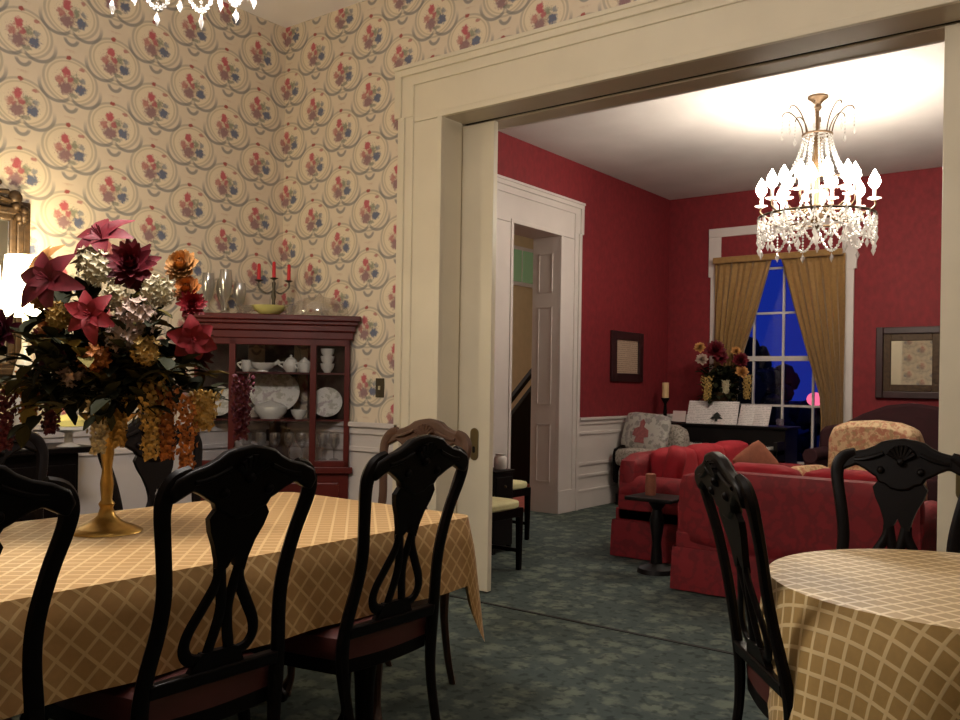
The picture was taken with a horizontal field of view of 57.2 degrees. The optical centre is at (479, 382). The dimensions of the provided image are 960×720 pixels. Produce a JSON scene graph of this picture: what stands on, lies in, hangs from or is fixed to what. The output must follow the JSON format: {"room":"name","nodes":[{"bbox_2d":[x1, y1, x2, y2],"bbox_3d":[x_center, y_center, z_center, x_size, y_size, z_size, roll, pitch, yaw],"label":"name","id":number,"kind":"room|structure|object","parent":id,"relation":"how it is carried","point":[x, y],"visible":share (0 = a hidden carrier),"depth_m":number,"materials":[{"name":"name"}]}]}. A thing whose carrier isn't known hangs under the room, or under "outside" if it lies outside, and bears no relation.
{"room":"dining room","nodes":[
{"label":"dining room","id":0,"kind":"room"},
{"bbox_2d":[0,0,285,424],"bbox_3d":[-3.240,-1.125,3.613,0.001,2.710,6.200,1,0,37],"label":"wall","id":1,"kind":"structure","parent":0,"point":[174,127],"depth_m":5.28,"materials":[{"name":"paper"}]},
{"bbox_2d":[0,179,30,382],"bbox_3d":[-2.661,-0.563,4.322,0.069,1.123,0.900,1,0,37],"label":"gilt mirror","id":2,"kind":"object","parent":1,"relation":"attached to","point":[14,213],"visible":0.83,"depth_m":4.60,"materials":[{"name":"gold glass"}]},
{"bbox_2d":[13,420,272,514],"bbox_3d":[-3.250,0.705,3.599,0.045,0.990,6.200,1,0,37],"label":"wainscoting","id":3,"kind":"structure","parent":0,"point":[132,489],"depth_m":5.16,"materials":[{"name":"white paint"}]},
{"bbox_2d":[222,0,364,27],"bbox_3d":[-0.473,-2.488,1.458,7.380,0.100,6.500,1,0,37],"label":"ceiling","id":4,"kind":"structure","parent":0,"point":[284,13],"depth_m":5.76,"materials":[{"name":"paint"}]},
{"bbox_2d":[109,0,256,28],"bbox_3d":[-0.896,-1.775,2.501,0.531,1.338,0.531,1,0,0],"label":"chandelier","id":5,"kind":"object","parent":4,"relation":"hanging from","point":[236,3],"visible":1,"depth_m":2.73,"materials":[{"name":"glass"}]},
{"bbox_2d":[284,421,395,504],"bbox_3d":[-0.950,0.740,5.715,1.140,0.990,0.045,1,0,37],"label":"wall","id":6,"kind":"structure","parent":0,"point":[365,438],"depth_m":5.64,"materials":[{"name":"white paint"}]},
{"bbox_2d":[11,484,768,719],"bbox_3d":[0.703,1.321,5.735,10.600,0.120,14.800,1,0,37],"label":"floor","id":7,"kind":"structure","parent":0,"point":[527,666],"depth_m":4.11,"materials":[{"name":"carpet"}]},
{"bbox_2d":[0,432,48,519],"bbox_3d":[-1.536,0.681,2.897,0.626,1.098,0.544,1,0,37],"label":"dining chair","id":8,"kind":"object","parent":7,"relation":"on","point":[36,443],"visible":0.21,"depth_m":3.19,"materials":[{"name":"brown wood"}]},
{"bbox_2d":[0,465,79,719],"bbox_3d":[-1.181,0.687,1.784,0.626,1.098,0.544,1,0,37],"label":"dining chair","id":9,"kind":"object","parent":7,"relation":"on","point":[20,495],"visible":1,"depth_m":1.78,"materials":[{"name":"brown wood"}]},
{"bbox_2d":[4,442,91,521],"bbox_3d":[-2.567,0.765,4.146,0.390,0.890,1.400,1,0,37],"label":"sideboard","id":10,"kind":"object","parent":7,"relation":"on","point":[62,461],"visible":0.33,"depth_m":4.44,"materials":[{"name":"brown wood"}]},
{"bbox_2d":[0,254,40,429],"bbox_3d":[-2.287,-0.155,4.421,0.233,0.960,0.233,1,0,37],"label":"table lamp","id":11,"kind":"object","parent":10,"relation":"on","point":[12,288],"visible":0.33,"depth_m":4.33,"materials":[{"name":"beige"}]},
{"bbox_2d":[41,425,90,446],"bbox_3d":[-2.124,0.274,4.544,0.260,0.105,0.260,1,0,37],"label":"cake stand","id":12,"kind":"object","parent":10,"relation":"on","point":[68,431],"visible":0.67,"depth_m":4.51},
{"bbox_2d":[57,414,84,426],"bbox_3d":[-2.123,0.180,4.544,0.180,0.080,0.177,1,0,37],"label":"cake","id":13,"kind":"object","parent":12,"relation":"on","point":[65,420],"visible":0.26,"depth_m":4.48,"materials":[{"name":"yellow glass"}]},
{"bbox_2d":[19,444,316,719],"bbox_3d":[-0.790,0.693,2.297,0.626,1.098,0.544,1,0,37],"label":"dining chair","id":14,"kind":"object","parent":7,"relation":"on","point":[229,679],"visible":0.97,"depth_m":2.15,"materials":[{"name":"brown wood"}]},
{"bbox_2d":[53,650,268,719],"bbox_3d":[-0.852,0.767,2.343,0.460,0.091,0.492,1,0,37],"label":"seat cushion","id":15,"kind":"object","parent":14,"relation":"on","point":[121,702],"depth_m":2.15,"materials":[{"name":"red leather"}]},
{"bbox_2d":[97,417,287,701],"bbox_3d":[-1.136,0.688,3.422,0.626,1.098,0.544,1,0,37],"label":"dining chair","id":16,"kind":"object","parent":7,"relation":"on","point":[152,473],"visible":0.2,"depth_m":3.53,"materials":[{"name":"brown wood"}]},
{"bbox_2d":[183,312,360,500],"bbox_3d":[-1.339,0.399,5.742,1.090,1.660,0.505,1,0,-8],"label":"tall cabinet","id":17,"kind":"object","parent":7,"relation":"on","point":[232,333],"visible":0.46,"depth_m":5.58,"materials":[{"name":"red wood"}]},
{"bbox_2d":[201,272,214,312],"bbox_3d":[-1.710,-0.564,5.531,0.084,0.253,0.080,1,0,-8],"label":"goblet","id":18,"kind":"object","parent":17,"relation":"on","point":[208,281],"visible":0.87,"depth_m":5.50,"materials":[{"name":"white"}]},
{"bbox_2d":[216,279,223,312],"bbox_3d":[-1.639,-0.546,5.601,0.084,0.220,0.080,1,0,-8],"label":"goblet","id":19,"kind":"object","parent":17,"relation":"on","point":[219,296],"visible":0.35,"depth_m":5.58,"materials":[{"name":"white"}]},
{"bbox_2d":[214,386,228,415],"bbox_3d":[-1.661,0.112,5.580,0.200,0.190,0.072,1,0,-10],"label":"dinner plate","id":20,"kind":"object","parent":17,"relation":"on","point":[223,409],"visible":0.44,"depth_m":5.59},
{"bbox_2d":[219,269,232,312],"bbox_3d":[-1.598,-0.573,5.526,0.084,0.275,0.080,1,0,-8],"label":"goblet","id":21,"kind":"object","parent":17,"relation":"on","point":[225,278],"visible":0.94,"depth_m":5.50,"materials":[{"name":"white"}]},
{"bbox_2d":[233,283,245,312],"bbox_3d":[-1.526,-0.534,5.586,0.084,0.198,0.080,1,0,-8],"label":"goblet","id":22,"kind":"object","parent":17,"relation":"on","point":[239,290],"visible":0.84,"depth_m":5.56,"materials":[{"name":"white"}]},
{"bbox_2d":[237,360,251,371],"bbox_3d":[-1.509,-0.111,5.654,0.087,0.075,0.070,1,0,24],"label":"creamer","id":23,"kind":"object","parent":17,"relation":"on","point":[246,365],"visible":0.97,"depth_m":5.63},
{"bbox_2d":[251,360,280,371],"bbox_3d":[-1.398,-0.113,5.695,0.212,0.083,0.122,1,0,-8],"label":"gravy boat","id":24,"kind":"object","parent":17,"relation":"on","point":[259,366],"visible":0.98,"depth_m":5.66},
{"bbox_2d":[250,304,287,313],"bbox_3d":[-1.332,-0.459,5.562,0.236,0.055,0.236,1,0,-8],"label":"glass bowl","id":25,"kind":"object","parent":17,"relation":"on","point":[260,308],"visible":0.85,"depth_m":5.49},
{"bbox_2d":[252,400,287,418],"bbox_3d":[-1.347,0.169,5.642,0.222,0.120,0.167,1,0,-8],"label":"tureen","id":26,"kind":"object","parent":17,"relation":"on","point":[270,409],"visible":1,"depth_m":5.59,"materials":[{"name":"ceramic"}]},
{"bbox_2d":[255,261,292,304],"bbox_3d":[-1.341,-0.611,5.722,0.250,0.358,0.117,1,0,-8],"label":"candelabra","id":27,"kind":"object","parent":17,"relation":"on","point":[273,295],"visible":0.9,"depth_m":5.71,"materials":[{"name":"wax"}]},
{"bbox_2d":[257,263,260,278],"bbox_3d":[-1.433,-0.722,5.709,0.024,0.108,0.023,1,0,-8],"label":"candle","id":28,"kind":"object","parent":27,"relation":"on","point":[258,265],"depth_m":5.70,"materials":[{"name":"red wax"}]},
{"bbox_2d":[272,261,275,276],"bbox_3d":[-1.339,-0.736,5.722,0.024,0.108,0.023,1,0,-8],"label":"candle","id":29,"kind":"object","parent":27,"relation":"on","point":[274,263],"depth_m":5.71,"materials":[{"name":"red wax"}]},
{"bbox_2d":[287,264,290,279],"bbox_3d":[-1.245,-0.719,5.734,0.024,0.108,0.023,1,0,-8],"label":"candle","id":30,"kind":"object","parent":27,"relation":"on","point":[288,266],"depth_m":5.72,"materials":[{"name":"red wax"}]},
{"bbox_2d":[250,371,299,409],"bbox_3d":[-1.349,0.057,5.780,0.325,0.276,0.094,1,0,-9],"label":"platter","id":31,"kind":"object","parent":17,"relation":"on","point":[284,389],"visible":0.82,"depth_m":5.79,"materials":[{"name":"ceramic"}]},
{"bbox_2d":[206,371,343,374],"bbox_3d":[-1.335,-0.065,5.764,0.920,0.012,0.360,1,0,-8],"label":"shelf","id":32,"kind":"object","parent":17,"relation":"attached to","point":[237,372],"depth_m":5.62,"materials":[{"name":"red wood"}]},
{"bbox_2d":[214,417,343,421],"bbox_3d":[-1.340,0.235,5.764,0.920,0.012,0.360,1,0,-8],"label":"shelf","id":33,"kind":"object","parent":17,"relation":"attached to","point":[321,419],"depth_m":5.63,"materials":[{"name":"red wood"}]},
{"bbox_2d":[277,355,296,371],"bbox_3d":[-1.220,-0.126,5.701,0.161,0.115,0.104,1,0,-36],"label":"teapot","id":34,"kind":"object","parent":17,"relation":"on","point":[288,366],"visible":0.77,"depth_m":5.67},
{"bbox_2d":[291,410,306,418],"bbox_3d":[-1.162,0.202,5.647,0.106,0.060,0.104,1,0,-8],"label":"bowl","id":35,"kind":"object","parent":17,"relation":"on","point":[297,414],"visible":0.98,"depth_m":5.61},
{"bbox_2d":[293,357,309,372],"bbox_3d":[-1.134,-0.118,5.664,0.103,0.100,0.089,1,0,29],"label":"sugar bowl","id":36,"kind":"object","parent":17,"relation":"on","point":[303,365],"visible":0.96,"depth_m":5.63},
{"bbox_2d":[320,363,333,372],"bbox_3d":[-0.985,-0.095,5.680,0.092,0.060,0.091,1,0,-8],"label":"teacup","id":37,"kind":"object","parent":17,"relation":"on","point":[326,367],"visible":1,"depth_m":5.65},
{"bbox_2d":[320,356,334,363],"bbox_3d":[-0.984,-0.143,5.680,0.092,0.060,0.091,1,0,-8],"label":"teacup","id":38,"kind":"object","parent":37,"relation":"on","point":[325,359],"visible":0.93,"depth_m":5.65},
{"bbox_2d":[321,348,334,355],"bbox_3d":[-0.984,-0.191,5.680,0.092,0.060,0.091,1,0,-8],"label":"teacup","id":39,"kind":"object","parent":38,"relation":"on","point":[325,351],"visible":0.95,"depth_m":5.65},
{"bbox_2d":[316,387,341,416],"bbox_3d":[-0.987,0.123,5.671,0.200,0.190,0.072,1,0,-6],"label":"dinner plate","id":40,"kind":"object","parent":17,"relation":"on","point":[328,400],"visible":0.91,"depth_m":5.68,"materials":[{"name":"ceramic"}]},
{"bbox_2d":[237,434,468,719],"bbox_3d":[-0.399,0.699,2.810,0.626,1.098,0.544,1,0,37],"label":"dining chair","id":41,"kind":"object","parent":7,"relation":"on","point":[395,629],"visible":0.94,"depth_m":2.65,"materials":[{"name":"brown wood"}]},
{"bbox_2d":[264,607,425,660],"bbox_3d":[-0.461,0.773,2.856,0.460,0.091,0.492,1,0,37],"label":"seat cushion","id":42,"kind":"object","parent":41,"relation":"on","point":[326,643],"depth_m":2.64,"materials":[{"name":"red leather"}]},
{"bbox_2d":[353,665,376,719],"bbox_3d":[-1.317,0.858,2.382,0.980,0.744,2.850,1,0,37],"label":"dining table","id":43,"kind":"object","parent":7,"relation":"on","point":[364,679],"visible":0.09,"depth_m":3.00,"materials":[{"name":"brown wood"}]},
{"bbox_2d":[0,492,484,719],"bbox_3d":[-1.314,0.697,2.379,1.148,0.464,3.006,1,0,37],"label":"tablecloth","id":44,"kind":"object","parent":43,"relation":"on","point":[101,610],"visible":0.67,"depth_m":2.41,"materials":[{"name":"fabric"}]},
{"bbox_2d":[0,218,254,537],"bbox_3d":[-1.158,-0.029,2.745,0.669,0.991,0.699,1,0,41],"label":"flower arrangement","id":45,"kind":"object","parent":44,"relation":"on","point":[108,367],"visible":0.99,"depth_m":2.66,"materials":[{"name":"multicoloured plant"}]},
{"bbox_2d":[283,418,471,719],"bbox_3d":[-0.401,0.699,3.564,0.582,1.098,0.626,1,0,37],"label":"dining chair","id":46,"kind":"object","parent":7,"relation":"on","point":[429,426],"visible":0.3,"depth_m":3.64,"materials":[{"name":"brown wood"}]},
{"bbox_2d":[491,467,514,554],"bbox_3d":[0.083,0.946,6.551,0.276,0.610,0.260,1,0,37],"label":"nightstand","id":47,"kind":"object","parent":7,"relation":"on","point":[502,487],"visible":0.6,"depth_m":6.47,"materials":[{"name":"black paint"}]},
{"bbox_2d":[494,453,506,469],"bbox_3d":[0.152,0.584,6.565,0.100,0.115,0.098,1,0,37],"label":"jar","id":48,"kind":"object","parent":47,"relation":"on","point":[500,460],"visible":1,"depth_m":6.53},
{"bbox_2d":[492,497,522,569],"bbox_3d":[-0.042,0.769,5.894,0.521,0.968,0.450,1,0,37],"label":"chair","id":49,"kind":"object","parent":7,"relation":"on","point":[502,508],"visible":0.22,"depth_m":5.88,"materials":[{"name":"brown wood"}]},
{"bbox_2d":[492,497,518,512],"bbox_3d":[-0.004,0.807,5.865,0.425,0.065,0.450,1,0,37],"label":"seat cushion","id":50,"kind":"object","parent":49,"relation":"on","point":[499,505],"depth_m":5.78,"materials":[{"name":"fabric"}]},
{"bbox_2d":[510,368,531,483],"bbox_3d":[0.742,0.176,11.209,0.130,2.170,1.665,1,0,37],"label":"stair rail","id":51,"kind":"object","parent":7,"relation":"on","point":[521,413],"visible":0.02,"depth_m":10.88,"materials":[{"name":"brown wood"}]},
{"bbox_2d":[512,480,530,539],"bbox_3d":[0.075,0.770,7.037,0.521,0.968,0.450,1,0,37],"label":"chair","id":52,"kind":"object","parent":7,"relation":"on","point":[520,488],"visible":0.15,"depth_m":7.03,"materials":[{"name":"brown wood"}]},
{"bbox_2d":[513,480,526,489],"bbox_3d":[0.112,0.809,7.008,0.425,0.065,0.450,1,0,37],"label":"seat cushion","id":53,"kind":"object","parent":52,"relation":"on","point":[517,484],"depth_m":6.95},
{"bbox_2d":[449,595,732,654],"bbox_3d":[0.944,1.263,4.301,3.000,0.004,0.022,1,0,37],"label":"trim","id":54,"kind":"structure","parent":7,"relation":"on","point":[561,618],"depth_m":4.52,"materials":[{"name":"metal"}]},
{"bbox_2d":[612,424,689,504],"bbox_3d":[1.799,0.858,9.198,0.650,0.840,0.600,1,0,-45],"label":"armchair","id":55,"kind":"object","parent":7,"relation":"on","point":[679,436],"visible":0.16,"depth_m":9.17,"materials":[{"name":"grey fabric"}]},
{"bbox_2d":[615,447,656,464],"bbox_3d":[1.708,0.777,9.106,0.390,0.200,0.580,1,0,-45],"label":"seat cushion","id":56,"kind":"object","parent":55,"relation":"on","point":[620,452],"depth_m":9.08,"materials":[{"name":"fabric"}]},
{"bbox_2d":[621,412,670,448],"bbox_3d":[1.728,0.522,9.194,0.211,0.427,0.590,1,0,-41],"label":"pillow","id":57,"kind":"object","parent":55,"relation":"on","point":[640,430],"visible":0.84,"depth_m":9.11,"materials":[{"name":"fabric"}]},
{"bbox_2d":[624,492,678,575],"bbox_3d":[1.185,1.014,5.899,0.340,0.510,0.300,1,0,37],"label":"end table","id":58,"kind":"object","parent":7,"relation":"on","point":[658,501],"visible":0.88,"depth_m":5.86,"materials":[{"name":"black paint"}]},
{"bbox_2d":[645,473,655,495],"bbox_3d":[1.154,0.684,5.951,0.074,0.145,0.074,1,0,37],"label":"pillar candle","id":59,"kind":"object","parent":58,"relation":"on","point":[650,478],"visible":1,"depth_m":5.92,"materials":[{"name":"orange wax"}]},
{"bbox_2d":[610,440,800,563],"bbox_3d":[1.905,0.882,7.023,0.819,0.775,2.108,1,0,37],"label":"sofa","id":60,"kind":"object","parent":7,"relation":"on","point":[631,537],"visible":0.21,"depth_m":6.37,"materials":[{"name":"red fabric"}]},
{"bbox_2d":[650,446,697,478],"bbox_3d":[1.472,0.645,6.649,0.204,0.315,0.553,1,0,37],"label":"cushion","id":61,"kind":"object","parent":60,"relation":"on","point":[657,457],"depth_m":6.50,"materials":[{"name":"red fabric"}]},
{"bbox_2d":[662,445,686,478],"bbox_3d":[1.430,0.612,6.509,0.180,0.297,0.440,1,0,9],"label":"throw pillow","id":62,"kind":"object","parent":60,"relation":"on","point":[675,461],"visible":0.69,"depth_m":6.31,"materials":[{"name":"red fabric"}]},
{"bbox_2d":[687,443,724,465],"bbox_3d":[1.813,0.651,7.097,0.204,0.315,0.553,1,0,37],"label":"cushion","id":63,"kind":"object","parent":60,"relation":"on","point":[701,449],"depth_m":6.96,"materials":[{"name":"red fabric"}]},
{"bbox_2d":[715,440,748,463],"bbox_3d":[2.154,0.656,7.545,0.204,0.315,0.553,1,0,37],"label":"cushion","id":64,"kind":"object","parent":60,"relation":"on","point":[732,448],"depth_m":7.40,"materials":[{"name":"red fabric"}]},
{"bbox_2d":[732,440,779,464],"bbox_3d":[2.138,0.623,6.812,0.363,0.361,0.116,1,0,2],"label":"throw pillow","id":65,"kind":"object","parent":60,"relation":"on","point":[756,452],"visible":0.52,"depth_m":6.79,"materials":[{"name":"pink fabric"}]},
{"bbox_2d":[671,421,800,463],"bbox_3d":[2.576,0.868,9.505,1.540,0.845,0.660,1,0,37],"label":"piano","id":66,"kind":"object","parent":7,"relation":"on","point":[781,441],"visible":0.27,"depth_m":9.22,"materials":[{"name":"black paint"}]},
{"bbox_2d":[661,382,669,415],"bbox_3d":[2.075,0.215,9.857,0.140,0.442,0.136,1,0,37],"label":"candlestick","id":67,"kind":"object","parent":66,"relation":"on","point":[665,398],"visible":0.78,"depth_m":9.83,"materials":[{"name":"wax"}]},
{"bbox_2d":[662,382,668,397],"bbox_3d":[2.077,0.080,9.857,0.076,0.172,0.074,1,0,37],"label":"candle","id":68,"kind":"object","parent":67,"relation":"on","point":[665,386],"depth_m":9.82,"materials":[{"name":"beige wax"}]},
{"bbox_2d":[672,411,685,421],"bbox_3d":[2.204,0.368,9.732,0.150,0.120,0.033,1,0,37],"label":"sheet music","id":69,"kind":"object","parent":66,"relation":"on","point":[678,416],"visible":1,"depth_m":9.72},
{"bbox_2d":[686,401,739,424],"bbox_3d":[2.523,0.320,9.559,0.560,0.245,0.132,1,0,34],"label":"book","id":70,"kind":"object","parent":66,"relation":"on","point":[718,412],"visible":0.98,"depth_m":9.55,"materials":[{"name":"paper"}]},
{"bbox_2d":[693,340,752,406],"bbox_3d":[2.637,-0.016,9.658,0.621,0.918,0.385,1,0,-14],"label":"flower arrangement","id":71,"kind":"object","parent":66,"relation":"on","point":[716,386],"visible":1,"depth_m":9.58,"materials":[{"name":"multicoloured plant"}]},
{"bbox_2d":[737,405,771,425],"bbox_3d":[2.891,0.340,9.279,0.330,0.215,0.132,1,0,39],"label":"book","id":72,"kind":"object","parent":66,"relation":"on","point":[751,415],"visible":1,"depth_m":9.27,"materials":[{"name":"paper"}]},
{"bbox_2d":[695,451,793,719],"bbox_3d":[0.907,0.727,2.345,0.626,1.082,0.544,1,0,-1],"label":"dining chair","id":73,"kind":"object","parent":7,"relation":"on","point":[717,480],"visible":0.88,"depth_m":2.31,"materials":[{"name":"brown wood"}]},
{"bbox_2d":[746,663,769,702],"bbox_3d":[0.982,0.803,2.345,0.460,0.090,0.492,1,0,-1],"label":"seat cushion","id":74,"kind":"object","parent":73,"relation":"on","point":[759,687],"depth_m":2.38,"materials":[{"name":"red leather"}]},
{"bbox_2d":[670,462,936,602],"bbox_3d":[1.984,0.883,5.304,1.427,0.775,0.856,1,0,37],"label":"loveseat","id":75,"kind":"object","parent":7,"relation":"on","point":[798,512],"visible":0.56,"depth_m":5.01,"materials":[{"name":"red fabric"}]},
{"bbox_2d":[732,462,801,475],"bbox_3d":[1.702,0.649,5.345,0.495,0.315,0.204,1,0,37],"label":"cushion","id":76,"kind":"object","parent":75,"relation":"on","point":[775,469],"depth_m":5.25,"materials":[{"name":"red fabric"}]},
{"bbox_2d":[803,468,876,481],"bbox_3d":[2.103,0.655,5.039,0.495,0.315,0.204,1,0,37],"label":"cushion","id":77,"kind":"object","parent":75,"relation":"on","point":[857,475],"depth_m":4.96,"materials":[{"name":"red fabric"}]},
{"bbox_2d":[791,420,926,500],"bbox_3d":[2.824,0.789,6.638,0.800,1.010,0.880,1,0,-38],"label":"armchair","id":78,"kind":"object","parent":7,"relation":"on","point":[859,435],"visible":0.1,"depth_m":6.80,"materials":[{"name":"fabric"}]},
{"bbox_2d":[802,403,938,500],"bbox_3d":[4.066,0.753,8.422,1.750,1.120,0.660,1,0,37],"label":"settee","id":79,"kind":"object","parent":7,"relation":"on","point":[925,418],"visible":0.3,"depth_m":8.60,"materials":[{"name":"fabric"}]},
{"bbox_2d":[831,438,959,552],"bbox_3d":[1.312,0.734,2.875,0.544,1.082,0.626,1,0,37],"label":"dining chair","id":80,"kind":"object","parent":7,"relation":"on","point":[901,468],"visible":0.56,"depth_m":3.06,"materials":[{"name":"brown wood"}]},
{"bbox_2d":[281,0,636,423],"bbox_3d":[1.414,-1.053,3.964,6.980,2.710,0.001,1,0,37],"label":"wall partition","id":81,"kind":"structure","parent":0,"point":[341,128],"depth_m":5.63,"materials":[{"name":"paper"}]},
{"bbox_2d":[375,378,383,397],"bbox_3d":[-0.628,0.030,5.497,0.072,0.120,0.014,1,0,37],"label":"light switch","id":82,"kind":"object","parent":81,"relation":"attached to","point":[379,391],"visible":1,"depth_m":5.49,"materials":[{"name":"brown metal"}]},
{"bbox_2d":[392,0,959,510],"bbox_3d":[0.947,-0.319,4.273,3.730,3.167,0.060,1,0,37],"label":"trim","id":83,"kind":"structure","parent":81,"relation":"attached to","point":[639,36],"depth_m":4.87,"materials":[{"name":"beige paint"}]},
{"bbox_2d":[511,234,533,410],"bbox_3d":[-0.012,-0.550,10.575,3.150,3.600,7.800,1,0,37],"label":"wall","id":84,"kind":"structure","parent":0,"point":[522,296],"depth_m":14.06,"materials":[{"name":"paint"}]},
{"bbox_2d":[513,245,532,287],"bbox_3d":[0.654,-1.850,13.981,0.050,0.620,1.000,1,0,37],"label":"window","id":85,"kind":"structure","parent":84,"relation":"in","point":[523,257],"depth_m":13.99,"materials":[{"name":"green glass"}]},
{"bbox_2d":[497,131,669,428],"bbox_3d":[0.633,-0.465,8.330,0.001,3.450,5.250,1,0,37],"label":"wall","id":86,"kind":"structure","parent":0,"point":[625,240],"depth_m":9.34,"materials":[{"name":"paint"}]},
{"bbox_2d":[514,224,559,513],"bbox_3d":[0.384,-0.099,8.257,0.300,2.710,0.860,1,0,37],"label":"trim","id":87,"kind":"structure","parent":86,"relation":"attached to","point":[545,245],"depth_m":8.57,"materials":[{"name":"white paint"}]},
{"bbox_2d":[493,174,585,513],"bbox_3d":[0.529,-0.268,8.148,0.060,3.052,1.580,1,0,37],"label":"trim","id":88,"kind":"structure","parent":86,"relation":"attached to","point":[519,203],"depth_m":8.47,"materials":[{"name":"white paint"}]},
{"bbox_2d":[578,414,668,509],"bbox_3d":[1.601,0.815,9.589,0.045,0.920,2.050,1,0,37],"label":"wall","id":89,"kind":"structure","parent":86,"relation":"attached to","point":[598,436],"depth_m":9.10,"materials":[{"name":"white paint"}]},
{"bbox_2d":[610,330,643,381],"bbox_3d":[1.603,-0.285,9.581,0.030,0.540,0.720,1,0,37],"label":"framed document","id":90,"kind":"object","parent":86,"relation":"attached to","point":[626,348],"visible":1,"depth_m":9.56,"materials":[{"name":"wood"}]},
{"bbox_2d":[500,42,944,199],"bbox_3d":[3.366,-2.198,6.394,7.250,0.100,5.650,1,0,37],"label":"ceiling","id":91,"kind":"structure","parent":0,"point":[723,139],"depth_m":7.52,"materials":[{"name":"paint"}]},
{"bbox_2d":[755,93,881,263],"bbox_3d":[2.538,-1.558,6.633,0.881,1.205,0.881,1,0,37],"label":"chandelier","id":92,"kind":"object","parent":91,"relation":"hanging from","point":[817,211],"visible":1,"depth_m":6.54,"materials":[{"name":"glass"}]},
{"bbox_2d":[667,167,942,418],"bbox_3d":[4.908,-0.399,8.372,6.750,3.450,0.001,1,0,37],"label":"wall","id":93,"kind":"structure","parent":0,"point":[899,285],"depth_m":9.09,"materials":[{"name":"paint"}]},
{"bbox_2d":[713,226,842,263],"bbox_3d":[3.232,-1.490,9.558,1.400,0.320,0.185,1,0,37],"label":"valance","id":94,"kind":"object","parent":93,"relation":"attached to","point":[743,248],"visible":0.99,"depth_m":9.61,"materials":[{"name":"fabric"}]},
{"bbox_2d":[713,260,771,401],"bbox_3d":[2.901,-0.065,9.772,0.654,2.600,0.080,1,0,37],"label":"curtain","id":95,"kind":"object","parent":94,"relation":"hanging from","point":[739,286],"visible":0.47,"depth_m":9.80,"materials":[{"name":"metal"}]},
{"bbox_2d":[781,253,845,446],"bbox_3d":[3.498,-0.056,9.317,0.673,2.601,0.080,1,0,37],"label":"curtain","id":96,"kind":"object","parent":94,"relation":"hanging from","point":[816,285],"visible":0.73,"depth_m":9.23,"materials":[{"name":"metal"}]},
{"bbox_2d":[708,217,857,463],"bbox_3d":[3.324,-0.274,9.703,1.610,2.950,0.300,1,0,37],"label":"window","id":97,"kind":"structure","parent":93,"relation":"in","point":[715,235],"depth_m":9.65,"materials":[{"name":"white paint"}]},
{"bbox_2d":[875,326,939,398],"bbox_3d":[4.310,-0.203,8.796,0.660,0.720,0.045,1,0,37],"label":"framed mirror","id":98,"kind":"object","parent":93,"relation":"attached to","point":[907,366],"visible":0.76,"depth_m":8.81,"materials":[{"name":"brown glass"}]},
{"bbox_3d":[1.454,-0.568,4.166,7.150,3.680,0.340,1,0,37],"label":"wall","id":99,"kind":"structure","parent":0,"visible":0},
{"bbox_2d":[438,117,461,512],"bbox_3d":[1.078,-0.143,4.448,3.040,2.820,0.380,1,0,37],"label":"trim","id":100,"kind":"structure","parent":99,"relation":"attached to","point":[450,254],"depth_m":5.27,"materials":[{"name":"beige paint"}]},
{"bbox_2d":[456,121,497,591],"bbox_3d":[-0.136,-0.162,5.391,0.525,2.800,0.050,1,0,37],"label":"door","id":101,"kind":"structure","parent":99,"relation":"in","point":[479,163],"depth_m":5.27,"materials":[{"name":"beige paint"}]},
{"bbox_2d":[446,3,959,128],"bbox_3d":[1.100,-1.563,4.448,3.040,0.020,0.380,1,0,37],"label":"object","id":102,"kind":"structure","parent":99,"relation":"attached to","point":[950,13],"depth_m":4.33,"materials":[{"name":"paint"}]},
{"bbox_2d":[465,20,959,124],"bbox_3d":[1.112,-1.569,4.464,3.040,0.008,0.050,1,0,37],"label":"trim","id":103,"kind":"structure","parent":99,"relation":"attached to","point":[957,20],"depth_m":4.37,"materials":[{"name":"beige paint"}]},
{"bbox_2d":[937,23,959,551],"bbox_3d":[2.248,-0.125,3.575,0.680,2.800,0.050,1,0,37],"label":"door","id":104,"kind":"structure","parent":99,"relation":"in","point":[949,369],"depth_m":3.75,"materials":[{"name":"beige paint"}]},
{"label":"wall","id":105,"kind":"structure","parent":0,"visible":0},
{"bbox_2d":[498,40,944,130],"bbox_3d":[1.214,-0.297,4.623,3.660,3.132,0.060,1,0,37],"label":"trim","id":106,"kind":"structure","parent":105,"relation":"attached to","point":[940,41],"depth_m":4.52,"materials":[{"name":"white paint"}]},
{"label":"outside","id":107,"kind":"structure","parent":0,"visible":0},
{"bbox_2d":[789,401,819,453],"bbox_3d":[37.527,2.682,65.812,100.000,0.100,129.770,1,0,37],"label":"ground","id":108,"kind":"structure","parent":107,"point":[800,431],"depth_m":41.44,"materials":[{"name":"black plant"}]},
{"bbox_2d":[737,336,799,433],"bbox_3d":[3.683,0.413,15.562,3.791,3.411,3.635,1,0,37],"label":"tree","id":109,"kind":"object","parent":108,"relation":"on","point":[767,378],"visible":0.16,"depth_m":14.27,"materials":[{"name":"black plant"}]},
{"bbox_2d":[789,400,820,464],"bbox_3d":[6.716,1.248,18.746,10.332,2.071,0.972,1,0,37],"label":"hedge","id":110,"kind":"object","parent":108,"relation":"on","point":[801,416],"visible":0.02,"depth_m":18.43,"materials":[{"name":"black plant"}]},
{"bbox_2d":[806,392,819,447],"bbox_3d":[4.513,1.123,11.886,0.228,1.995,0.185,1,0,37],"label":"garden lamp","id":111,"kind":"object","parent":108,"relation":"on","point":[809,397],"visible":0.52,"depth_m":11.86,"materials":[{"name":"black paint"}]},
{"bbox_3d":[1.275,0.909,2.311,0.980,0.721,0.980,1,0,37],"label":"round dining table","id":112,"kind":"object","parent":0,"visible":0},
{"bbox_2d":[758,549,959,719],"bbox_3d":[1.274,0.740,2.315,1.096,0.424,1.101,1,0,37],"label":"tablecloth","id":113,"kind":"object","parent":112,"relation":"on","point":[867,634],"visible":0.77,"depth_m":2.06,"materials":[{"name":"fabric"}]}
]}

